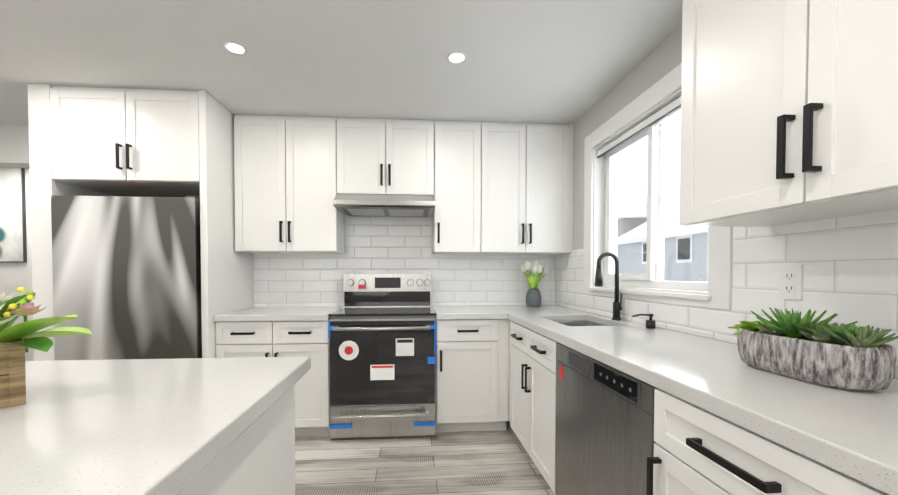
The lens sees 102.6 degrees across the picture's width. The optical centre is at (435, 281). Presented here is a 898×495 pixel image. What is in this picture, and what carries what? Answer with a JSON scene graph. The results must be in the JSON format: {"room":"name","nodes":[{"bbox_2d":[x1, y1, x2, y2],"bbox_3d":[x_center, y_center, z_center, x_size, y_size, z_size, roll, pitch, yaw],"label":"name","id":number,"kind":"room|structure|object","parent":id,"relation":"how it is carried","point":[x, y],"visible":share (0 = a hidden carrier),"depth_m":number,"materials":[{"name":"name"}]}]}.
{"room":"kitchen","nodes":[
{"label":"kitchen","id":0,"kind":"room"},
{"bbox_2d":[0,168,33,360],"bbox_3d":[-4.312,-0.105,4.236,3.900,2.420,0.150,0,1,-4],"label":"wall","id":1,"kind":"structure","parent":0,"point":[14,276],"depth_m":4.13,"materials":[{"name":"white paint"}]},
{"bbox_2d":[0,168,26,261],"bbox_3d":[-5.138,-0.762,4.069,0.890,1.080,0.033,0,1,-4],"label":"framed art","id":2,"kind":"object","parent":1,"relation":"attached to","point":[13,246],"visible":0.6,"depth_m":4.08,"materials":[{"name":"grey"}]},
{"bbox_2d":[0,124,499,306],"bbox_3d":[-2.437,-0.082,3.125,7.485,2.420,0.150,0,1,-4],"label":"wall","id":3,"kind":"structure","parent":0,"point":[14,146],"depth_m":2.96,"materials":[{"name":"white paint"}]},
{"bbox_2d":[234,114,345,253],"bbox_3d":[-1.141,-0.762,2.950,0.827,1.048,0.350,0,1,-4],"label":"upper cabinet","id":4,"kind":"object","parent":3,"relation":"attached to","point":[289,171],"depth_m":2.78,"materials":[{"name":"white wood"}]},
{"bbox_2d":[346,118,437,197],"bbox_3d":[-0.406,-0.988,2.997,0.761,0.598,0.350,0,1,-4],"label":"upper cabinet","id":5,"kind":"object","parent":3,"relation":"attached to","point":[384,156],"depth_m":2.83,"materials":[{"name":"white wood"}]},
{"bbox_2d":[333,194,434,216],"bbox_3d":[-0.399,-0.621,2.924,0.756,0.125,0.492,0,1,-4],"label":"range hood","id":6,"kind":"object","parent":5,"relation":"attached to","point":[386,205],"visible":1,"depth_m":2.74,"materials":[{"name":"silver metal"}]},
{"bbox_2d":[253,215,554,306],"bbox_3d":[-0.241,-0.249,3.197,2.676,0.929,0.008,0,1,-4],"label":"backsplash","id":7,"kind":"structure","parent":3,"relation":"attached to","point":[386,245],"depth_m":3.18,"materials":[{"name":"tile"}]},
{"bbox_2d":[432,121,489,254],"bbox_3d":[0.163,-0.764,3.042,0.495,1.048,0.350,0,1,-4],"label":"upper cabinet","id":8,"kind":"object","parent":3,"relation":"attached to","point":[461,213],"depth_m":2.88,"materials":[{"name":"white wood"}]},
{"bbox_2d":[482,122,573,254],"bbox_3d":[0.702,-0.765,3.080,0.822,1.048,0.350,0,1,-4],"label":"upper cabinet","id":9,"kind":"object","parent":3,"relation":"attached to","point":[497,188],"depth_m":2.91,"materials":[{"name":"white wood"}]},
{"bbox_2d":[0,0,682,124],"bbox_3d":[-2.268,-1.291,0.696,7.485,0.100,7.550,0,1,-4],"label":"ceiling","id":10,"kind":"structure","parent":0,"point":[569,62],"depth_m":1.99,"materials":[{"name":"white paint"}]},
{"bbox_2d":[224,41,246,54],"bbox_3d":[-1.085,-1.264,1.948,0.112,0.006,0.112,0,1,-4],"label":"recessed light","id":11,"kind":"object","parent":10,"relation":"in","point":[235,48],"visible":1,"depth_m":1.95,"materials":[{"name":"white"}]},
{"bbox_2d":[447,51,465,63],"bbox_3d":[0.117,-1.266,2.032,0.112,0.006,0.112,0,1,-4],"label":"recessed light","id":12,"kind":"object","parent":10,"relation":"in","point":[456,57],"visible":1,"depth_m":2.03,"materials":[{"name":"white"}]},
{"bbox_2d":[295,421,555,494],"bbox_3d":[-2.268,1.228,0.748,7.485,0.100,7.550,0,1,-4],"label":"floor","id":13,"kind":"structure","parent":0,"point":[497,462],"depth_m":2.23,"materials":[{"name":"grey wood"}]},
{"bbox_2d":[51,195,201,359],"bbox_3d":[-2.057,0.280,2.706,0.886,1.715,0.695,0,1,-4],"label":"fridge","id":14,"kind":"object","parent":13,"relation":"on","point":[126,277],"visible":0.48,"depth_m":2.35,"materials":[{"name":"silver metal"}]},
{"bbox_2d":[28,84,253,360],"bbox_3d":[-2.100,-0.072,2.705,1.097,2.418,0.732,0,1,-4],"label":"tall cabinet","id":15,"kind":"object","parent":13,"relation":"on","point":[88,141],"visible":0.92,"depth_m":2.38,"materials":[{"name":"white wood"}]},
{"bbox_2d":[178,385,294,494],"bbox_3d":[-1.715,0.764,-0.138,2.665,0.865,2.525,0,1,-4],"label":"kitchen island","id":16,"kind":"object","parent":13,"relation":"on","point":[257,457],"depth_m":0.93,"materials":[{"name":"white wood"}]},
{"bbox_2d":[0,356,310,494],"bbox_3d":[-1.717,0.309,-0.155,2.760,0.044,2.610,0,1,-4],"label":"island countertop","id":17,"kind":"structure","parent":16,"relation":"on","point":[132,427],"depth_m":0.71,"materials":[{"name":"white stone"}]},
{"bbox_2d":[0,287,91,407],"bbox_3d":[-1.004,0.109,0.685,0.451,0.319,0.380,0,1,-4],"label":"potted plant","id":18,"kind":"object","parent":17,"relation":"on","point":[17,341],"visible":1,"depth_m":0.78,"materials":[{"name":"green plant"}]},
{"bbox_2d":[216,320,329,436],"bbox_3d":[-1.169,0.703,2.826,0.775,0.864,0.654,0,1,-4],"label":"base cabinet","id":19,"kind":"object","parent":13,"relation":"on","point":[239,339],"visible":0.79,"depth_m":2.55,"materials":[{"name":"white wood"}]},
{"bbox_2d":[214,306,342,321],"bbox_3d":[-1.167,0.247,2.820,0.774,0.044,0.632,0,1,-4],"label":"countertop","id":20,"kind":"structure","parent":19,"relation":"on","point":[286,314],"depth_m":2.53,"materials":[{"name":"white stone"}]},
{"bbox_2d":[329,274,435,439],"bbox_3d":[-0.397,0.537,2.843,0.758,1.195,0.701,0,1,-4],"label":"range","id":21,"kind":"object","parent":13,"relation":"on","point":[382,351],"visible":1,"depth_m":2.57,"materials":[{"name":"silver metal"}]},
{"bbox_2d":[436,319,509,431],"bbox_3d":[0.554,0.700,2.947,1.142,0.864,0.654,0,1,-4],"label":"base cabinet","id":22,"kind":"object","parent":13,"relation":"on","point":[472,374],"visible":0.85,"depth_m":2.64,"materials":[{"name":"white wood"}]},
{"bbox_2d":[432,306,503,319],"bbox_3d":[0.238,0.245,2.905,0.510,0.044,0.661,0,1,-4],"label":"countertop","id":23,"kind":"structure","parent":22,"relation":"on","point":[442,312],"depth_m":2.66,"materials":[{"name":"white stone"}]},
{"bbox_2d":[516,305,563,308],"bbox_3d":[0.836,0.244,2.961,0.330,0.044,0.633,0,1,-4],"label":"countertop","id":24,"kind":"structure","parent":22,"relation":"on","point":[517,306],"depth_m":3.06,"materials":[{"name":"white stone"}]},
{"bbox_2d":[521,261,548,306],"bbox_3d":[0.862,0.018,3.115,0.244,0.398,0.158,0,1,-4],"label":"vase","id":25,"kind":"object","parent":24,"relation":"on","point":[533,297],"visible":1,"depth_m":3.08,"materials":[{"name":"ceramic"}]},
{"bbox_2d":[496,305,897,494],"bbox_3d":[0.881,0.266,1.898,0.622,0.044,2.761,0,1,-4],"label":"countertop","id":26,"kind":"structure","parent":22,"relation":"on","point":[852,434],"depth_m":0.87,"materials":[{"name":"white stone"}]},
{"bbox_2d":[555,321,603,325],"bbox_3d":[0.894,0.388,2.242,0.389,0.210,0.564,0,1,-4],"label":"sink basin","id":27,"kind":"object","parent":26,"relation":"in","point":[577,323],"visible":0.04,"depth_m":2.51,"materials":[{"name":"silver metal"}]},
{"bbox_2d":[594,252,621,319],"bbox_3d":[1.067,0.026,2.213,0.168,0.420,0.080,0,1,-4],"label":"faucet","id":28,"kind":"object","parent":26,"relation":"on","point":[617,306],"visible":0.98,"depth_m":2.21,"materials":[{"name":"black metal"}]},
{"bbox_2d":[632,314,655,327],"bbox_3d":[1.092,0.206,1.891,0.123,0.075,0.044,0,1,-4],"label":"soap dispenser","id":29,"kind":"object","parent":26,"relation":"on","point":[650,323],"visible":1,"depth_m":1.88,"materials":[{"name":"black metal"}]},
{"bbox_2d":[728,308,897,390],"bbox_3d":[1.018,0.169,1.003,0.219,0.185,0.394,0,1,-4],"label":"succulent bowl","id":30,"kind":"object","parent":26,"relation":"on","point":[852,356],"visible":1,"depth_m":0.91,"materials":[{"name":"stone"}]},
{"bbox_2d":[509,320,604,493],"bbox_3d":[0.848,0.715,2.237,0.654,0.864,0.896,0,1,-4],"label":"base cabinet","id":31,"kind":"object","parent":13,"relation":"on","point":[532,387],"visible":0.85,"depth_m":2.07,"materials":[{"name":"white wood"}]},
{"bbox_2d":[555,342,657,494],"bbox_3d":[0.890,0.733,1.435,0.563,0.862,0.702,0,1,-4],"label":"dishwasher","id":32,"kind":"object","parent":13,"relation":"on","point":[604,442],"visible":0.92,"depth_m":1.35,"materials":[{"name":"silver metal"}]},
{"bbox_2d":[646,389,887,494],"bbox_3d":[0.948,0.745,0.816,0.654,0.864,0.534,0,1,-4],"label":"base cabinet","id":33,"kind":"object","parent":13,"relation":"on","point":[699,451],"visible":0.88,"depth_m":0.82,"materials":[{"name":"white wood"}]},
{"bbox_2d":[557,25,897,378],"bbox_3d":[1.390,-0.024,0.358,0.160,2.420,5.910,0,1,-4],"label":"wall","id":34,"kind":"structure","parent":0,"point":[661,60],"depth_m":2.34,"materials":[{"name":"grey paint"}]},
{"bbox_2d":[583,63,732,309],"bbox_3d":[1.246,-0.483,2.108,0.190,1.175,1.260,0,1,-4],"label":"window unit","id":35,"kind":"structure","parent":34,"relation":"in","point":[601,169],"depth_m":2.10,"materials":[{"name":"white"}]},
{"bbox_2d":[555,209,897,377],"bbox_3d":[1.204,0.005,1.799,0.008,0.479,3.010,0,1,-4],"label":"backsplash","id":36,"kind":"structure","parent":34,"relation":"attached to","point":[850,268],"depth_m":1.22,"materials":[{"name":"tile"}]},
{"bbox_2d":[779,265,802,299],"bbox_3d":[1.234,0.002,1.252,0.008,0.120,0.074,0,1,-4],"label":"electrical outlet plate","id":37,"kind":"object","parent":36,"relation":"attached to","point":[790,282],"visible":1,"depth_m":1.25,"materials":[{"name":"white plastic"}]},
{"bbox_2d":[679,0,897,226],"bbox_3d":[1.095,-0.719,0.869,0.350,1.048,0.900,0,1,-4],"label":"upper cabinet","id":38,"kind":"object","parent":34,"relation":"attached to","point":[789,111],"visible":1,"depth_m":0.93,"materials":[{"name":"white wood"}]},
{"label":"outside","id":39,"kind":"structure","parent":0,"visible":0},
{"bbox_3d":[29.113,1.178,27.047,58.415,0.100,90.000,0,1,-4],"label":"snow","id":40,"kind":"object","parent":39,"visible":0},
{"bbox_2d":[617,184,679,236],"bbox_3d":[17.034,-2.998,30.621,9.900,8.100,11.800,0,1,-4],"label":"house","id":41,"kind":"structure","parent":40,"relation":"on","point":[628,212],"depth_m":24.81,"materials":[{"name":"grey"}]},
{"bbox_2d":[617,205,708,281],"bbox_3d":[15.794,-1.768,19.630,8.920,6.100,8.000,0,1,-4],"label":"house","id":42,"kind":"structure","parent":40,"relation":"on","point":[669,232],"depth_m":18.09,"materials":[{"name":"grey"}]}
]}

